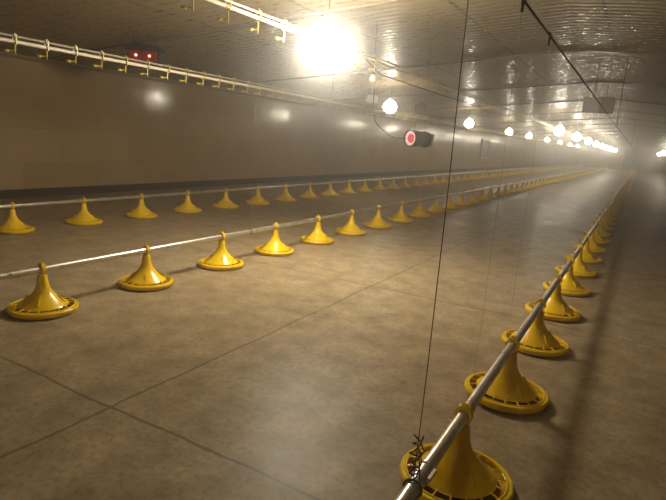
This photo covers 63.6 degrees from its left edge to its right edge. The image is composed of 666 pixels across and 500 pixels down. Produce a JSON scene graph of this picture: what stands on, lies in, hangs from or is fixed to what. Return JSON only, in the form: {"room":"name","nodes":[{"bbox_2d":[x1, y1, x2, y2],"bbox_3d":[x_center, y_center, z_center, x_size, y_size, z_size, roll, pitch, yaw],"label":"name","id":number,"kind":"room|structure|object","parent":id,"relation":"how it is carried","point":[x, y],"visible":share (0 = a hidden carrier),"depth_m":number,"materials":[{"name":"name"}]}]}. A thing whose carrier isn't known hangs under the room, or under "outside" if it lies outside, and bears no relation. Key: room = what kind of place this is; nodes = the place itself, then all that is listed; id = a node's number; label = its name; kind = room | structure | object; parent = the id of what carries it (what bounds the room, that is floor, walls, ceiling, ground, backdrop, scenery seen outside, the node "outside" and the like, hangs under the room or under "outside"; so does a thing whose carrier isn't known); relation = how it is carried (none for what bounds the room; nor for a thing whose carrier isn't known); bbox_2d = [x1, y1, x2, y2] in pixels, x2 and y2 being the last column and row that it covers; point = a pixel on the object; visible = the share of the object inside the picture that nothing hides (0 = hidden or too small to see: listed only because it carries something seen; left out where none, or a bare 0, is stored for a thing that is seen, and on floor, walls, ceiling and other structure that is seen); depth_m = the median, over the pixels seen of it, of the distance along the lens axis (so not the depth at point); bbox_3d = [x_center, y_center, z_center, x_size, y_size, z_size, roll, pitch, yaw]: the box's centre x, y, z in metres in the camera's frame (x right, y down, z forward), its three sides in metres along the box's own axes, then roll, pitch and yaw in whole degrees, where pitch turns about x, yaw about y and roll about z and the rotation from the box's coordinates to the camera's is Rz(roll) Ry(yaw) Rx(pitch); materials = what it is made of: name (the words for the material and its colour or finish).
{"room":"farm building","nodes":[
{"label":"farm building","id":0,"kind":"room"},
{"bbox_2d":[0,51,562,189],"bbox_3d":[7.311,-5.037,27.005,0.100,2.000,65.400,10,13,28],"label":"wall","id":1,"kind":"structure","parent":0,"point":[61,126],"depth_m":9.48,"materials":[{"name":"paint"}]},
{"bbox_2d":[43,0,411,59],"bbox_3d":[1.647,-1.803,4.112,12.580,0.586,0.050,10,13,28],"label":"trim","id":2,"kind":"structure","parent":1,"relation":"attached to","point":[385,2],"depth_m":5.46,"materials":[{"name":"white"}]},
{"bbox_2d":[0,53,559,146],"bbox_3d":[7.428,-5.807,26.809,0.040,0.035,65.000,10,13,28],"label":"trim","id":3,"kind":"structure","parent":1,"relation":"attached to","point":[1,54],"depth_m":9.32,"materials":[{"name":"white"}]},
{"bbox_2d":[0,164,560,198],"bbox_3d":[7.301,-4.104,27.167,0.030,0.110,65.000,10,13,28],"label":"baseboard","id":4,"kind":"structure","parent":1,"relation":"attached to","point":[38,192],"depth_m":9.73,"materials":[{"name":"grey"}]},
{"bbox_2d":[210,49,665,87],"bbox_3d":[3.225,-2.263,6.858,12.580,0.586,0.050,10,13,28],"label":"trim","id":5,"kind":"structure","parent":1,"relation":"attached to","point":[598,50],"depth_m":7.51,"materials":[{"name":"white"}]},
{"bbox_2d":[305,81,665,103],"bbox_3d":[4.803,-2.723,9.604,12.580,0.586,0.050,10,13,28],"label":"trim","id":6,"kind":"structure","parent":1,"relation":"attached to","point":[594,81],"depth_m":10.26,"materials":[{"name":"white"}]},
{"bbox_2d":[480,139,490,157],"bbox_3d":[7.900,-5.254,27.854,0.050,0.970,1.600,10,13,28],"label":"window","id":7,"kind":"structure","parent":1,"relation":"in","point":[485,145],"depth_m":27.83,"materials":[{"name":"beige"}]},
{"bbox_2d":[364,99,665,113],"bbox_3d":[6.381,-3.183,12.350,12.580,0.586,0.050,10,13,28],"label":"trim","id":8,"kind":"structure","parent":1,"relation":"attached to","point":[616,99],"depth_m":13.19,"materials":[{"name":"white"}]},
{"bbox_2d":[406,110,665,120],"bbox_3d":[7.959,-3.643,15.095,12.580,0.586,0.050,10,13,28],"label":"trim","id":9,"kind":"structure","parent":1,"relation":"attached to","point":[614,110],"depth_m":16.01,"materials":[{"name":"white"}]},
{"bbox_2d":[437,118,665,125],"bbox_3d":[9.537,-4.103,17.841,12.580,0.586,0.050,10,13,28],"label":"trim","id":10,"kind":"structure","parent":1,"relation":"attached to","point":[597,118],"depth_m":18.47,"materials":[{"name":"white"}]},
{"bbox_2d":[461,123,665,129],"bbox_3d":[11.115,-4.562,20.587,12.580,0.586,0.050,10,13,28],"label":"trim","id":11,"kind":"structure","parent":1,"relation":"attached to","point":[615,123],"depth_m":21.37,"materials":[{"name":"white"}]},
{"bbox_2d":[483,128,663,132],"bbox_3d":[12.693,-5.022,23.332,12.580,0.586,0.050,10,13,28],"label":"trim","id":12,"kind":"structure","parent":1,"relation":"attached to","point":[598,128],"depth_m":24.17,"materials":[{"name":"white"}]},
{"bbox_2d":[0,165,665,499],"bbox_3d":[12.787,-2.983,24.202,13.100,0.100,65.400,10,13,28],"label":"floor","id":13,"kind":"structure","parent":0,"point":[300,375],"depth_m":2.83,"materials":[{"name":"concrete"}]},
{"bbox_2d":[0,201,34,233],"bbox_3d":[-3.011,-0.318,5.044,0.362,0.286,0.366,12,14,35],"label":"pan","id":14,"kind":"object","parent":13,"relation":"on","point":[12,225],"visible":1,"depth_m":5.00,"materials":[{"name":"yellow plastic"}]},
{"bbox_2d":[3,225,32,230],"bbox_3d":[-3.019,-0.214,5.066,0.329,0.013,0.328,10,13,26],"label":"grille","id":15,"kind":"object","parent":14,"relation":"attached to","point":[5,227],"depth_m":4.99,"materials":[{"name":"yellow plastic"}]},
{"bbox_2d":[6,261,78,319],"bbox_3d":[-1.635,0.203,3.023,0.366,0.286,0.362,7,12,11],"label":"pan","id":16,"kind":"object","parent":13,"relation":"on","point":[43,302],"visible":0.99,"depth_m":2.98,"materials":[{"name":"yellow plastic"}]},
{"bbox_2d":[10,296,75,313],"bbox_3d":[-1.642,0.307,3.045,0.329,0.013,0.328,11,14,30],"label":"grille","id":17,"kind":"object","parent":16,"relation":"attached to","point":[67,305],"depth_m":2.97,"materials":[{"name":"yellow plastic"}]},
{"bbox_2d":[65,196,102,225],"bbox_3d":[-2.640,-0.426,5.689,0.362,0.286,0.366,7,12,15],"label":"pan","id":18,"kind":"object","parent":13,"relation":"on","point":[83,218],"visible":1,"depth_m":5.64,"materials":[{"name":"yellow plastic"}]},
{"bbox_2d":[67,218,100,222],"bbox_3d":[-2.648,-0.322,5.711,0.329,0.013,0.328,10,13,26],"label":"grille","id":19,"kind":"object","parent":18,"relation":"attached to","point":[71,220],"depth_m":5.62,"materials":[{"name":"yellow plastic"}]},
{"bbox_2d":[125,193,157,218],"bbox_3d":[-2.264,-0.535,6.344,0.362,0.286,0.366,-1,13,-22],"label":"pan","id":20,"kind":"object","parent":13,"relation":"on","point":[141,212],"visible":1,"depth_m":6.30,"materials":[{"name":"yellow plastic"}]},
{"bbox_2d":[118,244,173,290],"bbox_3d":[-1.271,0.097,3.656,0.362,0.286,0.366,13,15,36],"label":"pan","id":21,"kind":"object","parent":13,"relation":"on","point":[146,278],"visible":0.99,"depth_m":3.61,"materials":[{"name":"yellow plastic"}]},
{"bbox_2d":[121,274,170,285],"bbox_3d":[-1.278,0.201,3.678,0.329,0.013,0.328,10,13,27],"label":"grille","id":22,"kind":"object","parent":21,"relation":"attached to","point":[163,280],"depth_m":3.60,"materials":[{"name":"yellow plastic"}]},
{"bbox_2d":[173,190,201,212],"bbox_3d":[-1.891,-0.644,6.994,0.362,0.286,0.366,13,15,36],"label":"pan","id":23,"kind":"object","parent":13,"relation":"on","point":[187,206],"visible":1,"depth_m":6.94,"materials":[{"name":"yellow plastic"}]},
{"bbox_2d":[198,231,243,270],"bbox_3d":[-0.895,-0.012,4.311,0.362,0.286,0.366,4,12,0],"label":"pan","id":24,"kind":"object","parent":13,"relation":"on","point":[221,260],"visible":0.98,"depth_m":4.26,"materials":[{"name":"yellow plastic"}]},
{"bbox_2d":[200,257,241,265],"bbox_3d":[-0.902,0.091,4.332,0.329,0.013,0.328,11,13,28],"label":"grille","id":25,"kind":"object","parent":24,"relation":"attached to","point":[207,261],"depth_m":4.25,"materials":[{"name":"yellow plastic"}]},
{"bbox_2d":[213,187,238,208],"bbox_3d":[-1.523,-0.751,7.634,0.366,0.286,0.362,3,12,-7],"label":"pan","id":26,"kind":"object","parent":13,"relation":"on","point":[225,203],"visible":1,"depth_m":7.58,"materials":[{"name":"yellow plastic"}]},
{"bbox_2d":[246,186,269,204],"bbox_3d":[-1.153,-0.859,8.277,0.366,0.286,0.362,-3,14,-32],"label":"pan","id":27,"kind":"object","parent":13,"relation":"on","point":[257,199],"visible":1,"depth_m":8.22,"materials":[{"name":"yellow plastic"}]},
{"bbox_2d":[254,222,293,255],"bbox_3d":[-0.533,-0.118,4.941,0.362,0.286,0.366,9,13,22],"label":"pan","id":28,"kind":"object","parent":13,"relation":"on","point":[274,246],"visible":0.99,"depth_m":4.89,"materials":[{"name":"yellow plastic"}]},
{"bbox_2d":[257,245,291,252],"bbox_3d":[-0.540,-0.014,4.962,0.329,0.013,0.328,11,14,30],"label":"grille","id":29,"kind":"object","parent":28,"relation":"attached to","point":[262,248],"depth_m":4.87,"materials":[{"name":"yellow plastic"}]},
{"bbox_2d":[274,183,295,201],"bbox_3d":[-0.784,-0.967,8.919,0.373,0.286,0.369,11,14,30],"label":"pan","id":30,"kind":"object","parent":13,"relation":"on","point":[285,196],"visible":1,"depth_m":8.86,"materials":[{"name":"yellow plastic"}]},
{"bbox_2d":[0,164,582,208],"bbox_3d":[10.605,-4.276,28.742,0.140,0.266,58.610,10,13,28],"label":"pipe","id":31,"kind":"object","parent":13,"relation":"on","point":[45,203],"visible":1,"depth_m":6.91,"materials":[{"name":"metal"}]},
{"bbox_2d":[0,166,607,279],"bbox_3d":[12.465,-3.896,27.562,0.140,0.266,58.910,10,13,28],"label":"pipe","id":32,"kind":"object","parent":13,"relation":"on","point":[17,273],"visible":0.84,"depth_m":3.92,"materials":[{"name":"metal"}]},
{"bbox_2d":[299,182,318,198],"bbox_3d":[-0.414,-1.075,9.563,0.366,0.286,0.362,1,12,-12],"label":"pan","id":33,"kind":"object","parent":13,"relation":"on","point":[309,194],"visible":1,"depth_m":9.50,"materials":[{"name":"yellow plastic"}]},
{"bbox_2d":[300,215,333,244],"bbox_3d":[-0.159,-0.227,5.590,0.362,0.286,0.366,-5,15,-37],"label":"pan","id":34,"kind":"object","parent":13,"relation":"on","point":[317,237],"visible":0.99,"depth_m":5.54,"materials":[{"name":"yellow plastic"}]},
{"bbox_2d":[301,235,332,241],"bbox_3d":[-0.167,-0.123,5.612,0.329,0.013,0.328,11,14,30],"label":"grille","id":35,"kind":"object","parent":34,"relation":"attached to","point":[307,238],"depth_m":5.52,"materials":[{"name":"yellow plastic"}]},
{"bbox_2d":[320,180,338,195],"bbox_3d":[-0.052,-1.180,10.193,0.366,0.286,0.362,6,12,9],"label":"pan","id":36,"kind":"object","parent":13,"relation":"on","point":[329,192],"visible":1,"depth_m":10.14,"materials":[{"name":"yellow plastic"}]},
{"bbox_2d":[340,180,356,193],"bbox_3d":[0.324,-1.289,10.847,0.362,0.286,0.366,8,12,18],"label":"pan","id":37,"kind":"object","parent":13,"relation":"on","point":[348,190],"visible":1,"depth_m":10.79,"materials":[{"name":"yellow plastic"}]},
{"bbox_2d":[335,209,365,235],"bbox_3d":[0.214,-0.336,6.240,0.373,0.286,0.369,10,13,26],"label":"pan","id":38,"kind":"object","parent":13,"relation":"on","point":[351,229],"visible":1,"depth_m":6.18,"materials":[{"name":"yellow plastic"}]},
{"bbox_2d":[337,228,364,232],"bbox_3d":[0.206,-0.232,6.261,0.329,0.013,0.328,10,13,26],"label":"grille","id":39,"kind":"object","parent":38,"relation":"attached to","point":[339,230],"depth_m":6.17,"materials":[{"name":"yellow plastic"}]},
{"bbox_2d":[356,178,372,191],"bbox_3d":[0.690,-1.396,11.484,0.373,0.286,0.369,11,14,30],"label":"pan","id":40,"kind":"object","parent":13,"relation":"on","point":[364,188],"visible":1,"depth_m":11.43,"materials":[{"name":"yellow plastic"}]},
{"bbox_2d":[363,205,390,228],"bbox_3d":[0.576,-0.441,6.870,0.362,0.286,0.366,-6,15,-40],"label":"pan","id":41,"kind":"object","parent":13,"relation":"on","point":[377,222],"visible":0.98,"depth_m":6.82,"materials":[{"name":"yellow plastic"}]},
{"bbox_2d":[371,177,387,190],"bbox_3d":[1.059,-1.504,12.127,0.366,0.286,0.362,6,12,7],"label":"pan","id":42,"kind":"object","parent":13,"relation":"on","point":[379,186],"visible":1,"depth_m":12.07,"materials":[{"name":"yellow plastic"}]},
{"bbox_2d":[387,201,412,222],"bbox_3d":[0.953,-0.551,7.527,0.362,0.286,0.366,13,15,38],"label":"pan","id":43,"kind":"object","parent":13,"relation":"on","point":[400,216],"visible":1,"depth_m":7.47,"materials":[{"name":"yellow plastic"}]},
{"bbox_2d":[407,197,430,217],"bbox_3d":[1.323,-0.659,8.170,0.366,0.286,0.362,2,12,-9],"label":"pan","id":44,"kind":"object","parent":13,"relation":"on","point":[418,212],"visible":1,"depth_m":8.12,"materials":[{"name":"yellow plastic"}]},
{"bbox_2d":[424,195,444,212],"bbox_3d":[1.685,-0.764,8.800,0.373,0.286,0.369,11,14,29],"label":"pan","id":45,"kind":"object","parent":13,"relation":"on","point":[434,208],"visible":0.99,"depth_m":8.75,"materials":[{"name":"yellow plastic"}]},
{"bbox_2d":[439,192,459,209],"bbox_3d":[2.063,-0.874,9.457,0.362,0.286,0.366,13,15,38],"label":"pan","id":46,"kind":"object","parent":13,"relation":"on","point":[450,205],"visible":0.96,"depth_m":9.40,"materials":[{"name":"yellow plastic"}]},
{"bbox_2d":[399,402,513,499],"bbox_3d":[0.408,0.621,1.727,0.362,0.286,0.366,8,12,19],"label":"pan","id":47,"kind":"object","parent":13,"relation":"on","point":[464,472],"visible":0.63,"depth_m":1.69,"materials":[{"name":"yellow plastic"}]},
{"bbox_2d":[405,444,508,499],"bbox_3d":[0.401,0.725,1.748,0.329,0.013,0.328,10,13,28],"label":"grille","id":48,"kind":"object","parent":47,"relation":"attached to","point":[442,489],"depth_m":1.67,"materials":[{"name":"yellow plastic"}]},
{"bbox_2d":[453,190,470,206],"bbox_3d":[2.427,-0.981,10.091,0.366,0.286,0.362,-3,14,-31],"label":"pan","id":49,"kind":"object","parent":13,"relation":"on","point":[461,202],"visible":0.94,"depth_m":10.03,"materials":[{"name":"yellow plastic"}]},
{"bbox_2d":[465,188,481,203],"bbox_3d":[2.798,-1.089,10.736,0.362,0.286,0.366,-1,13,-21],"label":"pan","id":50,"kind":"object","parent":13,"relation":"on","point":[471,199],"visible":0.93,"depth_m":10.68,"materials":[{"name":"yellow plastic"}]},
{"bbox_2d":[475,187,490,200],"bbox_3d":[3.174,-1.198,11.390,0.366,0.286,0.362,-2,13,-28],"label":"pan","id":51,"kind":"object","parent":13,"relation":"on","point":[481,197],"visible":0.88,"depth_m":11.33,"materials":[{"name":"yellow plastic"}]},
{"bbox_2d":[485,185,497,198],"bbox_3d":[3.533,-1.303,12.015,0.362,0.286,0.366,7,12,15],"label":"pan","id":52,"kind":"object","parent":13,"relation":"on","point":[490,195],"visible":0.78,"depth_m":11.96,"materials":[{"name":"yellow plastic"}]},
{"bbox_2d":[464,335,548,414],"bbox_3d":[0.780,0.512,2.373,0.362,0.286,0.366,8,12,17],"label":"pan","id":53,"kind":"object","parent":13,"relation":"on","point":[511,392],"visible":0.73,"depth_m":2.32,"materials":[{"name":"yellow plastic"}]},
{"bbox_2d":[468,372,544,406],"bbox_3d":[0.772,0.616,2.394,0.329,0.013,0.328,10,13,28],"label":"grille","id":54,"kind":"object","parent":53,"relation":"attached to","point":[493,397],"depth_m":2.30,"materials":[{"name":"yellow plastic"}]},
{"bbox_2d":[501,297,568,356],"bbox_3d":[1.153,0.404,3.022,0.362,0.286,0.366,14,15,39],"label":"pan","id":55,"kind":"object","parent":13,"relation":"on","point":[537,341],"visible":0.73,"depth_m":2.97,"materials":[{"name":"yellow plastic"}]},
{"bbox_2d":[505,329,565,350],"bbox_3d":[1.145,0.508,3.043,0.329,0.013,0.328,11,14,31],"label":"grille","id":56,"kind":"object","parent":55,"relation":"attached to","point":[557,344],"depth_m":2.95,"materials":[{"name":"yellow plastic"}]},
{"bbox_2d":[525,274,581,321],"bbox_3d":[1.515,0.298,3.653,0.362,0.286,0.366,13,15,37],"label":"pan","id":57,"kind":"object","parent":13,"relation":"on","point":[556,309],"visible":0.73,"depth_m":3.60,"materials":[{"name":"yellow plastic"}]},
{"bbox_2d":[528,301,578,316],"bbox_3d":[1.508,0.402,3.674,0.329,0.013,0.328,10,13,26],"label":"grille","id":58,"kind":"object","parent":57,"relation":"attached to","point":[548,311],"depth_m":3.58,"materials":[{"name":"yellow plastic"}]},
{"bbox_2d":[542,256,590,296],"bbox_3d":[1.888,0.190,4.301,0.366,0.286,0.362,-3,14,-30],"label":"pan","id":59,"kind":"object","parent":13,"relation":"on","point":[570,286],"visible":0.7,"depth_m":4.25,"materials":[{"name":"yellow plastic"}]},
{"bbox_2d":[545,281,588,292],"bbox_3d":[1.881,0.293,4.323,0.329,0.013,0.328,11,14,30],"label":"grille","id":60,"kind":"object","parent":59,"relation":"attached to","point":[564,288],"depth_m":4.22,"materials":[{"name":"yellow plastic"}]},
{"bbox_2d":[555,243,597,277],"bbox_3d":[2.267,0.079,4.960,0.366,0.286,0.362,6,12,10],"label":"pan","id":61,"kind":"object","parent":13,"relation":"on","point":[580,269],"visible":0.67,"depth_m":4.91,"materials":[{"name":"yellow plastic"}]},
{"bbox_2d":[565,234,602,263],"bbox_3d":[2.635,-0.028,5.600,0.366,0.286,0.362,6,12,8],"label":"pan","id":62,"kind":"object","parent":13,"relation":"on","point":[588,257],"visible":0.68,"depth_m":5.54,"materials":[{"name":"yellow plastic"}]},
{"bbox_2d":[573,226,606,252],"bbox_3d":[3.002,-0.135,6.239,0.362,0.286,0.366,4,12,2],"label":"pan","id":63,"kind":"object","parent":13,"relation":"on","point":[594,247],"visible":0.62,"depth_m":6.18,"materials":[{"name":"yellow plastic"}]},
{"bbox_2d":[579,220,609,243],"bbox_3d":[3.372,-0.243,6.883,0.362,0.286,0.366,12,14,35],"label":"pan","id":64,"kind":"object","parent":13,"relation":"on","point":[599,239],"visible":0.55,"depth_m":6.83,"materials":[{"name":"yellow plastic"}]},
{"bbox_2d":[584,215,612,236],"bbox_3d":[3.740,-0.350,7.524,0.362,0.286,0.366,8,12,16],"label":"pan","id":65,"kind":"object","parent":13,"relation":"on","point":[602,231],"visible":0.57,"depth_m":7.47,"materials":[{"name":"yellow plastic"}]},
{"bbox_2d":[589,211,614,230],"bbox_3d":[4.112,-0.459,8.171,0.366,0.286,0.362,-3,13,-29],"label":"pan","id":66,"kind":"object","parent":13,"relation":"on","point":[606,226],"visible":0.69,"depth_m":8.11,"materials":[{"name":"yellow plastic"}]},
{"bbox_2d":[592,207,616,225],"bbox_3d":[4.483,-0.567,8.816,0.373,0.286,0.369,10,13,28],"label":"pan","id":67,"kind":"object","parent":13,"relation":"on","point":[609,222],"visible":0.56,"depth_m":8.76,"materials":[{"name":"yellow plastic"}]},
{"bbox_2d":[0,0,665,149],"bbox_3d":[12.942,-5.136,23.753,12.900,0.647,65.200,10,13,28],"label":"ceiling","id":68,"kind":"structure","parent":0,"point":[407,31],"depth_m":6.64,"materials":[{"name":"grey metal"}]},
{"bbox_2d":[122,36,164,67],"bbox_3d":[-2.102,-2.170,5.975,0.396,0.408,0.258,3,12,-5],"label":"heater","id":69,"kind":"object","parent":68,"relation":"attached to","point":[144,52],"visible":0.88,"depth_m":5.89,"materials":[{"name":"black metal"}]},
{"bbox_2d":[122,43,164,53],"bbox_3d":[-2.097,-2.241,5.961,0.396,0.056,0.258,3,12,-5],"label":"hood","id":70,"kind":"object","parent":69,"relation":"attached to","point":[134,47],"depth_m":5.85,"materials":[{"name":"black metal"}]},
{"bbox_2d":[0,32,596,151],"bbox_3d":[11.719,-5.750,27.966,0.078,0.637,58.400,10,13,28],"label":"drinker line","id":71,"kind":"object","parent":68,"relation":"hanging from","point":[15,42],"visible":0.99,"depth_m":5.42,"materials":[{"name":"beige plastic"}]},
{"bbox_2d":[3,33,16,53],"bbox_3d":[-2.251,-1.443,3.743,0.092,0.142,0.042,0,13,-20],"label":"cup","id":72,"kind":"object","parent":71,"relation":"on","point":[13,35],"depth_m":3.73,"materials":[{"name":"yellow plastic"}]},
{"bbox_2d":[36,39,48,59],"bbox_3d":[-2.135,-1.476,3.945,0.092,0.142,0.042,0,13,-20],"label":"cup","id":73,"kind":"object","parent":71,"relation":"on","point":[46,48],"depth_m":3.93,"materials":[{"name":"yellow plastic"}]},
{"bbox_2d":[65,45,77,63],"bbox_3d":[-2.019,-1.510,4.146,0.092,0.142,0.042,0,13,-20],"label":"cup","id":74,"kind":"object","parent":71,"relation":"on","point":[75,53],"depth_m":4.13,"materials":[{"name":"yellow plastic"}]},
{"bbox_2d":[92,50,103,68],"bbox_3d":[-1.903,-1.544,4.348,0.092,0.142,0.042,0,13,-20],"label":"cup","id":75,"kind":"object","parent":71,"relation":"on","point":[99,57],"depth_m":4.34,"materials":[{"name":"yellow plastic"}]},
{"bbox_2d":[117,55,127,72],"bbox_3d":[-1.787,-1.578,4.550,0.092,0.142,0.042,0,13,-20],"label":"cup","id":76,"kind":"object","parent":71,"relation":"on","point":[123,61],"depth_m":4.54,"materials":[{"name":"yellow plastic"}]},
{"bbox_2d":[139,60,149,76],"bbox_3d":[-1.671,-1.611,4.751,0.092,0.142,0.042,0,13,-20],"label":"cup","id":77,"kind":"object","parent":71,"relation":"on","point":[145,66],"depth_m":4.74,"materials":[{"name":"yellow plastic"}]},
{"bbox_2d":[159,64,169,79],"bbox_3d":[-1.555,-1.645,4.953,0.092,0.142,0.042,0,13,-20],"label":"cup","id":78,"kind":"object","parent":71,"relation":"on","point":[165,70],"depth_m":4.94,"materials":[{"name":"yellow plastic"}]},
{"bbox_2d":[178,68,187,82],"bbox_3d":[-1.439,-1.679,5.154,0.092,0.142,0.042,0,13,-20],"label":"cup","id":79,"kind":"object","parent":71,"relation":"on","point":[184,73],"depth_m":5.14,"materials":[{"name":"yellow plastic"}]},
{"bbox_2d":[196,71,204,85],"bbox_3d":[-1.323,-1.713,5.356,0.092,0.142,0.042,0,13,-20],"label":"cup","id":80,"kind":"object","parent":71,"relation":"on","point":[199,76],"depth_m":5.35,"materials":[{"name":"yellow plastic"}]},
{"bbox_2d":[212,74,220,88],"bbox_3d":[-1.208,-1.747,5.558,0.092,0.142,0.042,0,13,-20],"label":"cup","id":81,"kind":"object","parent":71,"relation":"on","point":[215,79],"depth_m":5.55,"materials":[{"name":"yellow plastic"}]},
{"bbox_2d":[227,77,235,90],"bbox_3d":[-1.092,-1.780,5.759,0.092,0.142,0.042,0,13,-20],"label":"cup","id":82,"kind":"object","parent":71,"relation":"on","point":[230,82],"depth_m":5.75,"materials":[{"name":"yellow plastic"}]},
{"bbox_2d":[297,0,355,68],"bbox_3d":[-0.033,-1.723,4.019,0.448,0.694,0.448,10,13,28],"label":"pendant lamp","id":83,"kind":"object","parent":68,"relation":"hanging from","point":[326,46],"visible":1,"depth_m":3.91,"materials":[{"name":"white"}]},
{"bbox_2d":[366,91,377,103],"bbox_3d":[0.791,-3.070,10.802,0.220,0.231,0.100,5,12,3],"label":"junction box","id":84,"kind":"object","parent":68,"relation":"attached to","point":[369,97],"visible":1,"depth_m":10.76,"materials":[{"name":"white plastic"}]},
{"bbox_2d":[369,28,376,81],"bbox_3d":[0.435,-2.049,5.596,0.076,0.569,0.076,10,13,28],"label":"light bulb","id":85,"kind":"object","parent":68,"relation":"hanging from","point":[372,78],"visible":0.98,"depth_m":5.62,"materials":[{"name":"white glass"}]},
{"bbox_2d":[383,87,395,113],"bbox_3d":[1.053,-2.786,9.790,0.238,0.584,0.238,10,13,28],"label":"pendant lamp","id":86,"kind":"object","parent":68,"relation":"hanging from","point":[390,104],"visible":0.85,"depth_m":9.74,"materials":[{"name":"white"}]},
{"bbox_2d":[180,0,599,145],"bbox_3d":[12.947,-5.696,27.210,0.078,0.519,58.500,10,13,28],"label":"drinker line","id":87,"kind":"object","parent":68,"relation":"hanging from","point":[255,16],"visible":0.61,"depth_m":5.55,"materials":[{"name":"beige plastic"}]},
{"bbox_2d":[180,0,193,11],"bbox_3d":[-0.870,-1.519,3.223,0.092,0.164,0.042,0,13,-20],"label":"cup","id":88,"kind":"object","parent":87,"relation":"on","point":[182,6],"depth_m":3.23,"materials":[{"name":"yellow plastic"}]},
{"bbox_2d":[216,0,231,23],"bbox_3d":[-0.712,-1.565,3.498,0.092,0.164,0.042,0,13,-20],"label":"cup","id":89,"kind":"object","parent":87,"relation":"on","point":[229,7],"depth_m":3.49,"materials":[{"name":"yellow plastic"}]},
{"bbox_2d":[248,9,261,33],"bbox_3d":[-0.554,-1.611,3.773,0.092,0.164,0.042,0,13,-20],"label":"cup","id":90,"kind":"object","parent":87,"relation":"on","point":[255,16],"depth_m":3.77,"materials":[{"name":"yellow plastic"}]},
{"bbox_2d":[274,19,286,41],"bbox_3d":[-0.395,-1.657,4.049,0.092,0.164,0.042,0,13,-20],"label":"cup","id":91,"kind":"object","parent":87,"relation":"on","point":[283,28],"depth_m":4.04,"materials":[{"name":"yellow plastic"}]},
{"bbox_2d":[353,49,362,66],"bbox_3d":[0.238,-1.842,5.151,0.092,0.164,0.042,0,13,-20],"label":"cup","id":92,"kind":"object","parent":87,"relation":"on","point":[360,56],"depth_m":5.14,"materials":[{"name":"yellow plastic"}]},
{"bbox_2d":[367,55,377,70],"bbox_3d":[0.396,-1.888,5.426,0.092,0.164,0.042,0,13,-20],"label":"cup","id":93,"kind":"object","parent":87,"relation":"on","point":[374,61],"depth_m":5.42,"materials":[{"name":"yellow plastic"}]},
{"bbox_2d":[381,60,389,75],"bbox_3d":[0.554,-1.934,5.701,0.092,0.164,0.042,0,13,-20],"label":"cup","id":94,"kind":"object","parent":87,"relation":"on","point":[387,66],"depth_m":5.69,"materials":[{"name":"yellow plastic"}]},
{"bbox_2d":[373,89,433,147],"bbox_3d":[1.413,-2.781,11.572,0.442,1.056,2.500,14,15,39],"label":"heater","id":95,"kind":"object","parent":68,"relation":"hanging from","point":[412,138],"visible":0.99,"depth_m":12.12,"materials":[{"name":"grey metal"}]},
{"bbox_2d":[414,102,425,115],"bbox_3d":[2.075,-3.346,12.739,0.264,0.330,0.172,6,12,8],"label":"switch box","id":96,"kind":"object","parent":68,"relation":"hanging from","point":[421,109],"visible":0.87,"depth_m":12.69,"materials":[{"name":"grey plastic"}]},
{"bbox_2d":[554,115,563,135],"bbox_3d":[6.560,-3.648,15.490,0.280,0.687,0.280,10,13,28],"label":"pendant lamp","id":97,"kind":"object","parent":68,"relation":"hanging from","point":[559,130],"visible":1,"depth_m":15.44,"materials":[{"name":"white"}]},
{"bbox_2d":[522,0,638,150],"bbox_3d":[13.332,-4.851,23.632,0.008,0.884,64.304,10,13,28],"label":"cable","id":98,"kind":"object","parent":68,"relation":"hanging from","point":[526,3],"visible":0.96,"depth_m":2.35,"materials":[{"name":"black metal"}]},
{"bbox_2d":[520,0,526,12],"bbox_3d":[0.535,-0.692,1.512,0.013,0.042,0.040,10,13,28],"label":"pulley","id":99,"kind":"object","parent":98,"relation":"attached to","point":[522,2],"visible":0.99,"depth_m":1.51,"materials":[{"name":"grey metal"}]},
{"bbox_2d":[464,14,521,412],"bbox_3d":[0.490,-0.068,1.642,0.046,1.240,0.003,10,13,28],"label":"rope","id":100,"kind":"object","parent":99,"relation":"hanging from","point":[521,14],"visible":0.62,"depth_m":1.65,"materials":[{"name":"black fabric"}]},
{"bbox_2d":[548,32,552,45],"bbox_3d":[0.786,-0.765,1.949,0.013,0.042,0.040,10,13,28],"label":"pulley","id":101,"kind":"object","parent":98,"relation":"attached to","point":[551,35],"visible":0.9,"depth_m":1.95,"materials":[{"name":"grey metal"}]},
{"bbox_2d":[498,46,548,362],"bbox_3d":[0.741,-0.141,2.079,0.046,1.240,0.003,10,13,28],"label":"rope","id":102,"kind":"object","parent":101,"relation":"hanging from","point":[548,46],"visible":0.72,"depth_m":2.08,"materials":[{"name":"black fabric"}]},
{"bbox_3d":[0.283,-0.619,1.074,0.013,0.042,0.040,10,13,28],"label":"pulley","id":103,"kind":"object","parent":98,"relation":"attached to","visible":0},
{"bbox_2d":[403,0,468,498],"bbox_3d":[0.239,0.007,1.205,0.042,1.244,0.044,1,12,-13],"label":"rope","id":104,"kind":"object","parent":103,"relation":"hanging from","point":[408,480],"visible":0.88,"depth_m":1.27,"materials":[{"name":"brown"}]},
{"bbox_2d":[582,59,615,113],"bbox_3d":[3.710,-2.263,7.404,0.395,0.730,0.085,10,13,28],"label":"box","id":105,"kind":"object","parent":68,"relation":"hanging from","point":[590,105],"visible":1,"depth_m":7.42,"materials":[{"name":"grey metal"}]},
{"bbox_2d":[395,171,633,499],"bbox_3d":[14.454,-3.463,26.171,0.140,0.266,59.460,10,13,28],"label":"pipe","id":106,"kind":"object","parent":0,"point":[410,491],"visible":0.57,"depth_m":1.76,"materials":[{"name":"metal"}]},
{"bbox_2d":[560,145,665,172],"bbox_3d":[28.929,-8.930,51.866,13.100,2.500,0.100,10,13,28],"label":"wall","id":107,"kind":"structure","parent":0,"point":[648,160],"depth_m":52.67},
{"bbox_2d":[620,148,638,170],"bbox_3d":[28.690,-8.733,51.918,1.270,2.060,0.102,10,13,28],"label":"door","id":108,"kind":"structure","parent":107,"relation":"in","point":[629,160],"depth_m":51.93,"materials":[{"name":"grey metal"}]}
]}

